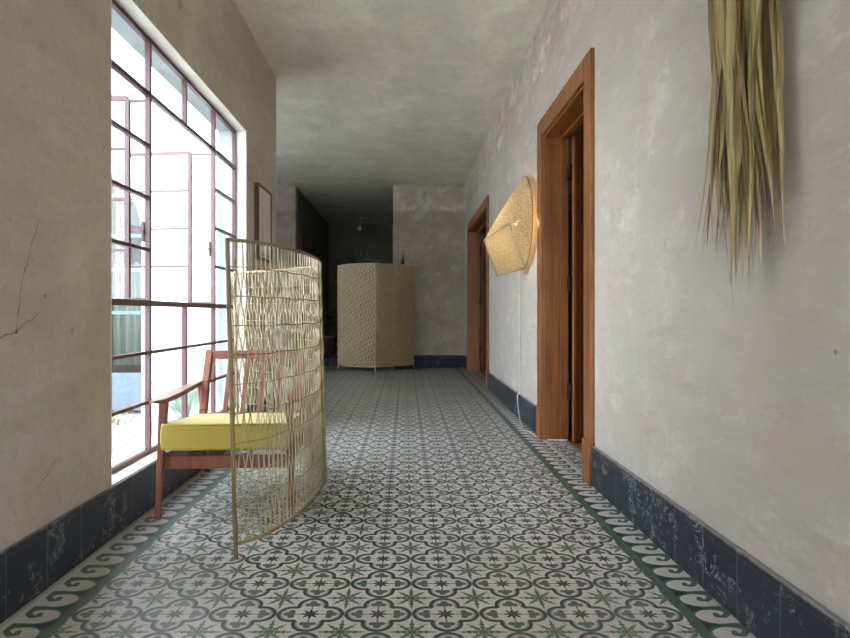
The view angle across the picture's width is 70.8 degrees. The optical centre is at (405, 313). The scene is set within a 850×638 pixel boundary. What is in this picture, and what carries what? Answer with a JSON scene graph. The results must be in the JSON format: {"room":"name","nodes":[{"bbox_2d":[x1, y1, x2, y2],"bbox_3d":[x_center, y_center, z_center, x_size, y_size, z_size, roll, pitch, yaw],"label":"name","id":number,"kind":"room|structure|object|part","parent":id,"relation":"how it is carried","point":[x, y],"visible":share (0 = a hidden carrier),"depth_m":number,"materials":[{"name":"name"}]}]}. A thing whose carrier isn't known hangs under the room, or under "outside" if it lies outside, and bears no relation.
{"room":"hallway","nodes":[
{"label":"hallway","id":0,"kind":"room"},
{"bbox_2d":[112,411,133,424],"bbox_3d":[-2.318,0.901,4.822,0.196,0.283,0.217,0,0,0],"label":"agave","id":1,"kind":"object","parent":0,"point":[113,418],"visible":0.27,"depth_m":4.90,"materials":[{"name":"green plant"}]},
{"bbox_2d":[112,179,140,372],"bbox_3d":[-4.000,-0.622,7.770,0.200,3.020,4.720,0,0,0],"label":"wall","id":2,"kind":"structure","parent":0,"point":[135,219],"depth_m":8.46,"materials":[{"name":"paint"}]},
{"bbox_2d":[0,0,275,550],"bbox_3d":[-1.275,-0.622,1.105,0.204,3.020,8.610,0,0,0],"label":"wall","id":3,"kind":"structure","parent":0,"point":[55,55],"depth_m":2.06,"materials":[{"name":"paint"}]},
{"bbox_2d":[0,390,276,623],"bbox_3d":[-1.165,0.785,1.105,0.016,0.205,8.610,0,0,0],"label":"baseboard","id":4,"kind":"structure","parent":3,"relation":"attached to","point":[33,563],"depth_m":2.10,"materials":[{"name":"tile"}]},
{"bbox_2d":[111,0,245,485],"bbox_3d":[-1.543,-0.332,3.382,0.747,2.037,2.015,0,0,0],"label":"window","id":5,"kind":"structure","parent":3,"relation":"in","point":[128,20],"depth_m":3.37,"materials":[{"name":"red paint"}]},
{"bbox_3d":[-1.607,-0.557,2.911,0.522,1.009,0.022,0,0,-1],"label":"casement frame","id":6,"kind":"part","parent":5,"relation":"part of","materials":[{"name":"red paint"}]},
{"bbox_3d":[-1.307,-0.556,2.915,0.100,0.977,0.018,0,0,0],"label":"hinge arm","id":7,"kind":"part","parent":5,"relation":"part of","materials":[{"name":"red paint"}]},
{"bbox_3d":[-1.657,-0.557,3.930,0.524,1.009,0.025,0,0,7],"label":"casement frame","id":8,"kind":"part","parent":5,"relation":"part of","materials":[{"name":"red paint"}]},
{"bbox_3d":[-1.273,0.681,3.383,0.208,0.012,2.014,0,0,0],"label":"sill","id":9,"kind":"part","parent":5,"relation":"part of","materials":[{"name":"white paint"}]},
{"bbox_3d":[-1.333,-0.556,3.900,0.152,0.977,0.018,0,0,0],"label":"hinge arm","id":10,"kind":"part","parent":5,"relation":"part of","materials":[{"name":"red paint"}]},
{"bbox_2d":[254,182,271,262],"bbox_3d":[-1.155,-0.725,4.845,0.036,0.585,0.450,0,0,0],"label":"framed drawing","id":11,"kind":"object","parent":3,"relation":"attached to","point":[262,196],"visible":0.93,"depth_m":4.77,"materials":[{"name":"brown wood"}]},
{"bbox_2d":[112,28,217,415],"bbox_3d":[-4.189,-1.137,5.305,5.623,4.350,0.210,0,0,0],"label":"wall","id":12,"kind":"structure","parent":0,"point":[169,210],"depth_m":5.20,"materials":[{"name":"white paint"}]},
{"bbox_2d":[112,174,140,410],"bbox_3d":[-2.960,-0.237,5.330,1.330,2.250,0.050,0,0,0],"label":"door","id":13,"kind":"structure","parent":12,"relation":"in","point":[126,387],"depth_m":5.32,"materials":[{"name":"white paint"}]},
{"bbox_3d":[-2.960,0.688,5.330,1.260,0.280,0.024,0,0,0],"label":"kick panel","id":14,"kind":"part","parent":13,"relation":"part of","materials":[{"name":"blue paint"}]},
{"bbox_2d":[113,262,140,364],"bbox_3d":[-2.960,-0.006,5.472,1.376,0.948,0.124,0,0,0],"label":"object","id":15,"kind":"object","parent":12,"relation":"hanging from","point":[126,327],"visible":0.09,"depth_m":5.50,"materials":[{"name":"fabric"}]},
{"bbox_2d":[298,189,328,345],"bbox_3d":[-1.917,-0.622,12.265,0.165,3.020,4.270,0,0,0],"label":"wall","id":16,"kind":"structure","parent":0,"point":[312,226],"depth_m":12.26,"materials":[{"name":"paint"}]},
{"bbox_2d":[300,236,312,347],"bbox_3d":[-1.820,-0.302,10.950,0.030,2.100,1.240,0,0,0],"label":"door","id":17,"kind":"structure","parent":16,"relation":"in","point":[305,245],"depth_m":10.74,"materials":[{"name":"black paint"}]},
{"bbox_2d":[323,335,336,353],"bbox_3d":[-1.500,0.578,11.200,0.432,0.340,0.432,0,0,0],"label":"pot","id":18,"kind":"object","parent":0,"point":[329,341],"depth_m":11.05,"materials":[{"name":"ceramic"}]},
{"bbox_2d":[329,224,392,345],"bbox_3d":[-0.425,-0.622,14.300,3.150,3.020,0.200,0,0,0],"label":"wall","id":19,"kind":"structure","parent":0,"point":[379,236],"depth_m":14.20,"materials":[{"name":"paint"}]},
{"bbox_2d":[311,346,391,365],"bbox_3d":[-0.430,0.818,12.165,2.800,0.140,4.070,0,0,0],"label":"trim","id":20,"kind":"structure","parent":19,"relation":"attached to","point":[329,359],"depth_m":10.13,"materials":[{"name":"tile"}]},
{"bbox_2d":[323,300,337,353],"bbox_3d":[-1.498,0.238,11.195,0.561,1.019,0.580,0,0,0],"label":"potted shrub","id":21,"kind":"object","parent":20,"relation":"on","point":[329,341],"visible":0.63,"depth_m":11.09,"materials":[{"name":"green plant"}]},
{"bbox_3d":[-1.500,0.198,11.201,0.039,0.500,0.038,0,0,0],"label":"stem","id":22,"kind":"part","parent":21,"relation":"part of","materials":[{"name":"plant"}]},
{"bbox_2d":[336,242,378,356],"bbox_3d":[-0.786,-0.261,10.375,0.923,2.017,0.582,0,0,0],"label":"fan palm","id":23,"kind":"object","parent":20,"relation":"on","point":[360,259],"visible":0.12,"depth_m":10.37,"materials":[{"name":"plant"}]},
{"bbox_2d":[276,186,464,363],"bbox_3d":[-1.462,-0.622,10.030,4.875,3.020,0.200,0,0,0],"label":"wall","id":24,"kind":"structure","parent":0,"point":[428,221],"depth_m":9.93,"materials":[{"name":"paint"}]},
{"bbox_2d":[277,359,293,367],"bbox_3d":[-2.868,0.785,9.922,2.065,0.205,0.016,0,0,0],"label":"baseboard","id":25,"kind":"structure","parent":24,"relation":"attached to","point":[277,359],"depth_m":9.91,"materials":[{"name":"tile"}]},
{"bbox_2d":[403,355,463,367],"bbox_3d":[0.370,0.785,9.922,1.173,0.205,0.016,0,0,0],"label":"baseboard","id":26,"kind":"structure","parent":24,"relation":"attached to","point":[420,361],"depth_m":9.91,"materials":[{"name":"tile"}]},
{"bbox_2d":[0,364,755,637],"bbox_3d":[-0.100,0.963,5.600,8.200,0.150,17.600,0,0,0],"label":"floor","id":27,"kind":"structure","parent":0,"point":[435,514],"depth_m":2.24,"materials":[{"name":"tile"}]},
{"bbox_2d":[152,375,210,418],"bbox_3d":[-1.772,0.754,4.700,0.511,0.568,0.619,0,0,0],"label":"palm","id":28,"kind":"object","parent":27,"relation":"on","point":[193,396],"visible":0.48,"depth_m":4.67,"materials":[{"name":"plant"}]},
{"bbox_2d":[150,349,312,519],"bbox_3d":[-0.804,0.542,2.967,0.646,0.697,0.859,0,0,-3],"label":"armchair","id":29,"kind":"object","parent":27,"relation":"on","point":[204,431],"visible":0.66,"depth_m":2.61,"materials":[{"name":"brown wood"}]},
{"bbox_3d":[-1.061,0.635,2.598,0.045,0.507,0.058,0,0,-3],"label":"leg","id":30,"kind":"part","parent":29,"relation":"part of","materials":[{"name":"brown wood"}]},
{"bbox_3d":[-1.088,0.371,2.893,0.072,0.034,0.743,0,0,-3],"label":"armrest","id":31,"kind":"part","parent":29,"relation":"part of","materials":[{"name":"brown wood"}]},
{"bbox_3d":[-1.066,0.648,2.960,0.022,0.090,0.712,0,0,-3],"label":"rail","id":32,"kind":"part","parent":29,"relation":"part of","materials":[{"name":"brown wood"}]},
{"bbox_3d":[-1.109,0.631,3.290,0.033,0.519,0.180,0,0,-6],"label":"leg","id":33,"kind":"part","parent":29,"relation":"part of","materials":[{"name":"brown wood"}]},
{"bbox_3d":[-1.066,0.408,3.185,0.037,0.430,0.214,0,0,-5],"label":"post","id":34,"kind":"part","parent":29,"relation":"part of","materials":[{"name":"brown wood"}]},
{"bbox_3d":[-0.785,0.648,2.628,0.540,0.058,0.022,0,0,-3],"label":"rail","id":35,"kind":"part","parent":29,"relation":"part of","materials":[{"name":"brown wood"}]},
{"bbox_2d":[160,413,300,449],"bbox_3d":[-0.798,0.536,2.853,0.544,0.124,0.563,0,0,-3],"label":"cushion","id":36,"kind":"object","parent":29,"relation":"on","point":[201,431],"depth_m":2.57,"materials":[{"name":"yellow fabric"}]},
{"bbox_3d":[-0.814,0.533,3.140,0.500,0.036,0.020,0,0,-3],"label":"rail","id":37,"kind":"part","parent":29,"relation":"part of","materials":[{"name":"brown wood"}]},
{"bbox_3d":[-0.822,0.222,3.283,0.532,0.046,0.026,0,0,-3],"label":"rail","id":38,"kind":"part","parent":29,"relation":"part of","materials":[{"name":"brown wood"}]},
{"bbox_3d":[-0.508,0.635,2.628,0.045,0.507,0.058,0,0,-3],"label":"leg","id":39,"kind":"part","parent":29,"relation":"part of","materials":[{"name":"brown wood"}]},
{"bbox_3d":[-0.543,0.648,2.990,0.022,0.090,0.712,0,0,-3],"label":"rail","id":40,"kind":"part","parent":29,"relation":"part of","materials":[{"name":"brown wood"}]},
{"bbox_3d":[-0.514,0.371,2.925,0.072,0.034,0.743,0,0,-3],"label":"armrest","id":41,"kind":"part","parent":29,"relation":"part of","materials":[{"name":"brown wood"}]},
{"bbox_3d":[-0.568,0.408,3.212,0.037,0.430,0.214,0,0,-1],"label":"post","id":42,"kind":"part","parent":29,"relation":"part of","materials":[{"name":"brown wood"}]},
{"bbox_3d":[-0.537,0.631,3.322,0.033,0.519,0.180,0,0,0],"label":"leg","id":43,"kind":"part","parent":29,"relation":"part of","materials":[{"name":"brown wood"}]},
{"bbox_2d":[225,237,327,558],"bbox_3d":[-0.654,0.304,3.114,0.506,1.168,1.844,0,0,-15],"label":"screen","id":44,"kind":"object","parent":27,"relation":"on","point":[311,274],"visible":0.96,"depth_m":2.48,"materials":[{"name":"wicker"}]},
{"bbox_3d":[-0.635,0.306,2.176,0.048,1.164,0.016,0,0,0],"label":"post","id":45,"kind":"part","parent":44,"relation":"part of","materials":[{"name":"wicker"}]},
{"bbox_3d":[-1.116,0.306,3.930,0.048,1.164,0.016,0,0,0],"label":"post","id":46,"kind":"part","parent":44,"relation":"part of","materials":[{"name":"wicker"}]},
{"bbox_3d":[-0.652,0.152,3.107,0.457,0.008,1.810,0,0,-15],"label":"cross rod","id":47,"kind":"part","parent":44,"relation":"part of","materials":[{"name":"wicker"}]},
{"bbox_3d":[-0.661,-0.172,3.107,0.457,0.008,1.810,0,0,-15],"label":"cross rod","id":48,"kind":"part","parent":44,"relation":"part of","materials":[{"name":"wicker"}]},
{"bbox_3d":[-0.655,0.044,3.107,0.457,0.008,1.810,0,0,-15],"label":"cross rod","id":49,"kind":"part","parent":44,"relation":"part of","materials":[{"name":"wicker"}]},
{"bbox_3d":[-0.646,0.368,3.107,0.457,0.008,1.810,0,0,-15],"label":"cross rod","id":50,"kind":"part","parent":44,"relation":"part of","materials":[{"name":"wicker"}]},
{"bbox_3d":[-0.658,-0.064,3.107,0.457,0.008,1.810,0,0,-15],"label":"cross rod","id":51,"kind":"part","parent":44,"relation":"part of","materials":[{"name":"wicker"}]},
{"bbox_3d":[-0.649,0.260,3.107,0.457,0.008,1.810,0,0,-15],"label":"cross rod","id":52,"kind":"part","parent":44,"relation":"part of","materials":[{"name":"wicker"}]},
{"bbox_3d":[-0.643,0.476,3.107,0.457,0.008,1.810,0,0,-15],"label":"cross rod","id":53,"kind":"part","parent":44,"relation":"part of","materials":[{"name":"wicker"}]},
{"bbox_3d":[-0.637,0.692,3.107,0.457,0.008,1.810,0,0,-15],"label":"cross rod","id":54,"kind":"part","parent":44,"relation":"part of","materials":[{"name":"wicker"}]},
{"bbox_3d":[-0.640,0.584,3.107,0.457,0.008,1.810,0,0,-15],"label":"cross rod","id":55,"kind":"part","parent":44,"relation":"part of","materials":[{"name":"wicker"}]},
{"bbox_3d":[-0.747,0.800,3.049,0.680,0.008,1.749,0,0,0],"label":"cross rod","id":56,"kind":"part","parent":44,"relation":"part of","materials":[{"name":"wicker"}]},
{"bbox_3d":[-0.423,0.281,2.969,0.040,1.114,0.010,0,0,0],"label":"post","id":57,"kind":"part","parent":44,"relation":"part of","materials":[{"name":"wicker"}]},
{"bbox_2d":[337,263,413,371],"bbox_3d":[-0.489,0.051,9.486,1.247,1.674,0.599,0,0,0],"label":"folding screen","id":58,"kind":"object","parent":27,"relation":"on","point":[348,302],"visible":1,"depth_m":9.32,"materials":[{"name":"wicker"}]},
{"bbox_3d":[-0.475,0.053,9.200,0.017,1.670,0.020,0,0,0],"label":"post","id":59,"kind":"part","parent":58,"relation":"part of","materials":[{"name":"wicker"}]},
{"bbox_3d":[-0.204,0.053,9.351,0.017,1.670,0.020,0,0,0],"label":"post","id":60,"kind":"part","parent":58,"relation":"part of","materials":[{"name":"beige wicker"}]},
{"bbox_2d":[394,254,404,368],"bbox_3d":[-0.120,-0.047,9.760,0.238,1.870,0.238,0,0,0],"label":"potted plant","id":61,"kind":"object","parent":27,"relation":"on","point":[402,261],"visible":0.18,"depth_m":9.72,"materials":[{"name":"green plant"}]},
{"bbox_3d":[-0.120,0.748,9.760,0.238,0.280,0.238,0,0,0],"label":"pot","id":62,"kind":"part","parent":61,"relation":"part of","materials":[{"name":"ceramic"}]},
{"bbox_2d":[234,0,583,223],"bbox_3d":[0.050,-2.232,5.600,8.300,0.200,18.000,0,0,0],"label":"ceiling","id":63,"kind":"structure","parent":0,"point":[373,97],"depth_m":5.65,"materials":[{"name":"grey paint"}]},
{"bbox_2d":[353,217,365,230],"bbox_3d":[-1.030,-1.992,13.300,0.300,0.280,0.300,0,0,0],"label":"ceiling lamp","id":64,"kind":"object","parent":63,"relation":"attached to","point":[359,219],"visible":1,"depth_m":13.26,"materials":[{"name":"metal"}]},
{"bbox_2d":[480,194,571,363],"bbox_3d":[2.675,-0.622,6.250,3.050,3.020,9.100,0,0,0],"label":"wall","id":65,"kind":"structure","parent":0,"point":[569,195],"depth_m":10.60,"materials":[{"name":"paint"}]},
{"bbox_2d":[567,439,581,451],"bbox_3d":[1.140,0.886,3.720,0.020,0.003,1.030,0,0,0],"label":"trim","id":66,"kind":"structure","parent":65,"relation":"attached to","point":[568,440],"depth_m":4.03,"materials":[{"name":"brown wood"}]},
{"bbox_2d":[465,0,849,623],"bbox_3d":[1.062,-0.622,5.600,0.175,3.020,17.600,0,0,0],"label":"wall","id":67,"kind":"structure","parent":0,"point":[741,419],"depth_m":1.99,"materials":[{"name":"paint"}]},
{"bbox_2d":[488,372,535,433],"bbox_3d":[0.966,0.783,5.681,0.018,0.210,2.638,0,0,0],"label":"baseboard","id":68,"kind":"structure","parent":67,"relation":"attached to","point":[507,395],"depth_m":5.27,"materials":[{"name":"tile"}]},
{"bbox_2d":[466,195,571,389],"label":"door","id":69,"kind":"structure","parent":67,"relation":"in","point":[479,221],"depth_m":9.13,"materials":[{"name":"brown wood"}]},
{"bbox_3d":[0.966,-0.367,9.303,0.026,2.060,0.123,0,0,0],"label":"casing","id":70,"kind":"part","parent":69,"relation":"part of","materials":[{"name":"brown wood"}]},
{"bbox_3d":[0.967,-1.335,8.185,0.025,0.123,2.114,0,0,0],"label":"head casing","id":71,"kind":"part","parent":69,"relation":"part of","materials":[{"name":"brown wood"}]},
{"bbox_3d":[1.665,-0.182,9.171,1.000,2.120,0.040,0,0,-3],"label":"frame","id":72,"kind":"part","parent":69,"relation":"part of","materials":[{"name":"brown wood"}]},
{"bbox_3d":[0.966,-0.367,7.066,0.026,2.060,0.123,0,0,0],"label":"casing","id":73,"kind":"part","parent":69,"relation":"part of","materials":[{"name":"brown wood"}]},
{"bbox_3d":[1.665,-0.227,7.199,0.800,1.790,0.016,0,0,3],"label":"panel","id":74,"kind":"part","parent":69,"relation":"part of","materials":[{"name":"brown wood"}]},
{"bbox_3d":[1.665,-0.182,7.199,1.000,2.120,0.040,0,0,3],"label":"frame","id":75,"kind":"part","parent":69,"relation":"part of","materials":[{"name":"brown wood"}]},
{"bbox_2d":[484,176,567,439],"bbox_3d":[0.833,-0.102,4.611,0.438,1.982,0.993,0,0,-9],"label":"wall lamp","id":76,"kind":"object","parent":67,"relation":"attached to","point":[500,240],"visible":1,"depth_m":4.56,"materials":[{"name":"wicker"}]},
{"bbox_3d":[0.778,-0.702,4.760,0.312,0.770,0.730,0,0,0],"label":"lamp shade","id":77,"kind":"part","parent":76,"relation":"part of","materials":[{"name":"beige paper"}]},
{"bbox_3d":[0.967,0.112,4.618,0.168,1.554,0.963,0,0,-9],"label":"power cord","id":78,"kind":"part","parent":76,"relation":"part of","materials":[{"name":"white plastic"}]},
{"bbox_2d":[536,48,594,485],"bbox_3d":[1.295,-0.245,3.720,0.701,2.267,1.268,0,0,0],"label":"door","id":79,"kind":"structure","parent":67,"relation":"in","point":[574,105],"depth_m":4.14,"materials":[{"name":"brown wood"}]},
{"bbox_3d":[0.966,-0.358,4.288,0.026,2.042,0.123,0,0,0],"label":"casing","id":80,"kind":"part","parent":79,"relation":"part of","materials":[{"name":"brown wood"}]},
{"bbox_3d":[0.967,-1.317,3.720,0.025,0.123,1.014,0,0,0],"label":"head casing","id":81,"kind":"part","parent":79,"relation":"part of","materials":[{"name":"brown wood"}]},
{"bbox_3d":[1.405,-0.173,4.143,0.480,2.102,0.040,0,0,-3],"label":"frame","id":82,"kind":"part","parent":79,"relation":"part of","materials":[{"name":"brown wood"}]},
{"bbox_3d":[0.966,-0.358,3.151,0.026,2.042,0.123,0,0,0],"label":"casing","id":83,"kind":"part","parent":79,"relation":"part of","materials":[{"name":"brown wood"}]},
{"bbox_2d":[592,446,849,637],"bbox_3d":[0.966,0.783,-0.057,0.018,0.210,6.286,0,0,0],"label":"baseboard","id":84,"kind":"structure","parent":67,"relation":"attached to","point":[764,602],"depth_m":1.83,"materials":[{"name":"tile"}]},
{"bbox_2d":[694,0,790,313],"bbox_3d":[0.918,-0.657,1.671,0.113,1.326,0.483,0,0,0],"label":"bundle","id":85,"kind":"object","parent":67,"relation":"attached to","point":[741,124],"visible":1,"depth_m":1.60,"materials":[{"name":"plant"}]},
{"bbox_3d":[0.897,-0.750,1.744,0.048,1.125,0.140,0,0,0],"label":"blade","id":86,"kind":"part","parent":85,"relation":"part of","materials":[{"name":"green plant"}]},
{"bbox_3d":[0.945,-0.749,1.804,0.012,1.128,0.218,0,0,1],"label":"blade","id":87,"kind":"part","parent":85,"relation":"part of","materials":[{"name":"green plant"}]},
{"bbox_3d":[0.925,-0.760,1.764,0.020,1.104,0.187,0,0,0],"label":"blade","id":88,"kind":"part","parent":85,"relation":"part of","materials":[{"name":"brown plant"}]},
{"bbox_3d":[0.901,-0.752,1.705,0.079,1.121,0.071,0,0,0],"label":"blade","id":89,"kind":"part","parent":85,"relation":"part of","materials":[{"name":"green plant"}]},
{"bbox_3d":[0.899,-0.769,1.709,0.043,1.088,0.082,0,0,0],"label":"blade","id":90,"kind":"part","parent":85,"relation":"part of","materials":[{"name":"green plant"}]},
{"bbox_3d":[0.904,-0.810,1.691,0.080,1.004,0.076,0,0,0],"label":"blade","id":91,"kind":"part","parent":85,"relation":"part of","materials":[{"name":"brown plant"}]},
{"bbox_3d":[0.892,-0.854,1.695,0.057,0.919,0.070,0,0,0],"label":"blade","id":92,"kind":"part","parent":85,"relation":"part of","materials":[{"name":"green plant"}]},
{"bbox_3d":[0.892,-0.910,1.677,0.059,0.804,0.069,0,0,-24],"label":"blade","id":93,"kind":"part","parent":85,"relation":"part of","materials":[{"name":"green plant"}]},
{"bbox_3d":[0.916,-0.832,1.710,0.057,0.961,0.052,0,0,0],"label":"blade","id":94,"kind":"part","parent":85,"relation":"part of","materials":[{"name":"brown plant"}]},
{"bbox_3d":[0.911,-0.869,1.694,0.066,0.888,0.037,0,0,0],"label":"blade","id":95,"kind":"part","parent":85,"relation":"part of","materials":[{"name":"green plant"}]},
{"bbox_3d":[0.929,-0.750,1.744,0.023,1.125,0.080,0,0,0],"label":"blade","id":96,"kind":"part","parent":85,"relation":"part of","materials":[{"name":"brown plant"}]},
{"bbox_3d":[0.929,-0.728,1.701,0.022,1.170,0.169,0,0,3],"label":"blade","id":97,"kind":"part","parent":85,"relation":"part of","materials":[{"name":"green plant"}]},
{"bbox_3d":[0.901,-0.869,1.661,0.078,0.888,0.045,0,0,-27],"label":"blade","id":98,"kind":"part","parent":85,"relation":"part of","materials":[{"name":"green plant"}]},
{"bbox_3d":[0.904,-0.876,1.639,0.084,0.874,0.036,0,0,-25],"label":"blade","id":99,"kind":"part","parent":85,"relation":"part of","materials":[{"name":"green plant"}]},
{"bbox_3d":[0.913,-0.702,1.685,0.057,1.222,0.070,0,0,0],"label":"blade","id":100,"kind":"part","parent":85,"relation":"part of","materials":[{"name":"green plant"}]},
{"bbox_3d":[0.903,-0.872,1.642,0.081,0.882,0.096,0,0,0],"label":"blade","id":101,"kind":"part","parent":85,"relation":"part of","materials":[{"name":"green plant"}]},
{"bbox_3d":[0.905,-0.787,1.671,0.035,1.051,0.066,0,0,0],"label":"blade","id":102,"kind":"part","parent":85,"relation":"part of","materials":[{"name":"brown plant"}]},
{"bbox_3d":[0.893,-0.786,1.640,0.060,1.053,0.069,0,0,0],"label":"blade","id":103,"kind":"part","parent":85,"relation":"part of","materials":[{"name":"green plant"}]},
{"bbox_3d":[0.914,-0.777,1.658,0.049,1.070,0.045,0,0,0],"label":"blade","id":104,"kind":"part","parent":85,"relation":"part of","materials":[{"name":"brown plant"}]},
{"bbox_3d":[0.902,-0.731,1.632,0.071,1.163,0.073,0,0,0],"label":"blade","id":105,"kind":"part","parent":85,"relation":"part of","materials":[{"name":"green plant"}]},
{"bbox_3d":[0.921,-0.653,1.656,0.038,1.319,0.036,0,0,22],"label":"blade","id":106,"kind":"part","parent":85,"relation":"part of","materials":[{"name":"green plant"}]},
{"bbox_3d":[0.914,-0.697,1.673,0.036,1.231,0.052,0,0,0],"label":"blade","id":107,"kind":"part","parent":85,"relation":"part of","materials":[{"name":"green plant"}]},
{"bbox_3d":[0.910,-0.710,1.650,0.024,1.205,0.077,0,0,42],"label":"blade","id":108,"kind":"part","parent":85,"relation":"part of","materials":[{"name":"brown plant"}]},
{"bbox_3d":[0.912,-0.730,1.641,0.063,1.164,0.104,0,0,0],"label":"blade","id":109,"kind":"part","parent":85,"relation":"part of","materials":[{"name":"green plant"}]},
{"bbox_3d":[0.923,-0.699,1.651,0.025,1.227,0.144,0,0,0],"label":"blade","id":110,"kind":"part","parent":85,"relation":"part of","materials":[{"name":"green plant"}]},
{"bbox_3d":[0.896,-0.832,1.606,0.059,0.961,0.099,0,0,0],"label":"blade","id":111,"kind":"part","parent":85,"relation":"part of","materials":[{"name":"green plant"}]},
{"bbox_3d":[0.906,-0.815,1.623,0.046,0.994,0.074,0,0,0],"label":"blade","id":112,"kind":"part","parent":85,"relation":"part of","materials":[{"name":"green plant"}]},
{"bbox_3d":[0.915,-0.751,1.651,0.026,1.122,0.070,0,0,0],"label":"blade","id":113,"kind":"part","parent":85,"relation":"part of","materials":[{"name":"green plant"}]},
{"bbox_3d":[0.896,-0.812,1.606,0.066,1.004,0.116,0,0,0],"label":"blade","id":114,"kind":"part","parent":85,"relation":"part of","materials":[{"name":"brown plant"}]},
{"bbox_3d":[0.929,-0.849,1.634,0.026,0.927,0.057,0,0,33],"label":"blade","id":115,"kind":"part","parent":85,"relation":"part of","materials":[{"name":"brown plant"}]},
{"bbox_3d":[0.928,-0.822,1.639,0.025,0.981,0.061,0,0,17],"label":"blade","id":116,"kind":"part","parent":85,"relation":"part of","materials":[{"name":"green plant"}]},
{"bbox_3d":[0.906,-0.823,1.577,0.070,0.979,0.140,0,0,0],"label":"blade","id":117,"kind":"part","parent":85,"relation":"part of","materials":[{"name":"brown plant"}]},
{"bbox_3d":[0.926,-0.701,1.630,0.034,1.223,0.085,0,0,0],"label":"blade","id":118,"kind":"part","parent":85,"relation":"part of","materials":[{"name":"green plant"}]},
{"bbox_3d":[0.910,-0.739,1.635,0.030,1.145,0.103,0,0,16],"label":"blade","id":119,"kind":"part","parent":85,"relation":"part of","materials":[{"name":"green plant"}]},
{"bbox_3d":[0.922,-0.802,1.605,0.036,1.020,0.097,0,0,0],"label":"blade","id":120,"kind":"part","parent":85,"relation":"part of","materials":[{"name":"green plant"}]},
{"bbox_3d":[0.924,-0.779,1.602,0.039,1.067,0.108,0,0,0],"label":"blade","id":121,"kind":"part","parent":85,"relation":"part of","materials":[{"name":"brown plant"}]},
{"bbox_3d":[0.934,-0.685,1.657,0.029,1.254,0.069,0,0,0],"label":"blade","id":122,"kind":"part","parent":85,"relation":"part of","materials":[{"name":"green plant"}]},
{"bbox_3d":[0.912,-0.819,1.573,0.015,0.988,0.126,0,0,26],"label":"blade","id":123,"kind":"part","parent":85,"relation":"part of","materials":[{"name":"brown plant"}]},
{"bbox_3d":[0.912,-0.704,1.602,0.046,1.218,0.106,0,0,0],"label":"blade","id":124,"kind":"part","parent":85,"relation":"part of","materials":[{"name":"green plant"}]},
{"bbox_3d":[0.927,-0.720,1.625,0.031,1.185,0.099,0,0,0],"label":"blade","id":125,"kind":"part","parent":85,"relation":"part of","materials":[{"name":"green plant"}]},
{"bbox_3d":[0.934,-0.713,1.649,0.028,1.199,0.075,0,0,0],"label":"blade","id":126,"kind":"part","parent":85,"relation":"part of","materials":[{"name":"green plant"}]},
{"bbox_3d":[0.924,-0.903,1.605,0.031,0.823,0.126,0,0,18],"label":"blade","id":127,"kind":"part","parent":85,"relation":"part of","materials":[{"name":"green plant"}]},
{"bbox_3d":[0.923,-0.820,1.595,0.028,0.987,0.114,0,0,0],"label":"blade","id":128,"kind":"part","parent":85,"relation":"part of","materials":[{"name":"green plant"}]},
{"bbox_3d":[0.942,-0.787,1.623,0.018,1.051,0.089,0,0,13],"label":"blade","id":129,"kind":"part","parent":85,"relation":"part of","materials":[{"name":"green plant"}]},
{"bbox_3d":[0.943,-0.740,1.635,0.016,1.145,0.081,0,0,0],"label":"blade","id":130,"kind":"part","parent":85,"relation":"part of","materials":[{"name":"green plant"}]},
{"bbox_3d":[0.921,-0.844,1.595,0.023,0.938,0.112,0,0,0],"label":"blade","id":131,"kind":"part","parent":85,"relation":"part of","materials":[{"name":"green plant"}]},
{"bbox_3d":[0.924,-0.763,1.572,0.025,1.100,0.143,0,0,0],"label":"blade","id":132,"kind":"part","parent":85,"relation":"part of","materials":[{"name":"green plant"}]},
{"bbox_3d":[0.939,-0.811,1.622,0.013,1.003,0.093,0,0,-16],"label":"blade","id":133,"kind":"part","parent":85,"relation":"part of","materials":[{"name":"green plant"}]},
{"bbox_3d":[0.939,-0.783,1.609,0.024,1.059,0.092,0,0,-21],"label":"blade","id":134,"kind":"part","parent":85,"relation":"part of","materials":[{"name":"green plant"}]},
{"bbox_3d":[0.929,-0.815,1.572,0.024,0.996,0.131,0,0,-8],"label":"blade","id":135,"kind":"part","parent":85,"relation":"part of","materials":[{"name":"brown plant"}]},
{"bbox_3d":[0.941,-0.768,1.567,0.015,1.091,0.142,0,0,7],"label":"blade","id":136,"kind":"part","parent":85,"relation":"part of","materials":[{"name":"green plant"}]},
{"bbox_3d":[0.938,-0.803,1.576,0.022,1.022,0.158,0,0,-6],"label":"blade","id":137,"kind":"part","parent":85,"relation":"part of","materials":[{"name":"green plant"}]},
{"bbox_3d":[0.938,-0.823,1.587,0.028,0.984,0.168,0,0,0],"label":"blade","id":138,"kind":"part","parent":85,"relation":"part of","materials":[{"name":"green plant"}]},
{"bbox_3d":[0.935,-0.747,1.570,0.030,1.133,0.155,0,0,0],"label":"blade","id":139,"kind":"part","parent":85,"relation":"part of","materials":[{"name":"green plant"}]},
{"bbox_3d":[0.944,-0.932,1.584,0.017,0.765,0.155,0,0,2],"label":"blade","id":140,"kind":"part","parent":85,"relation":"part of","materials":[{"name":"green plant"}]}
]}

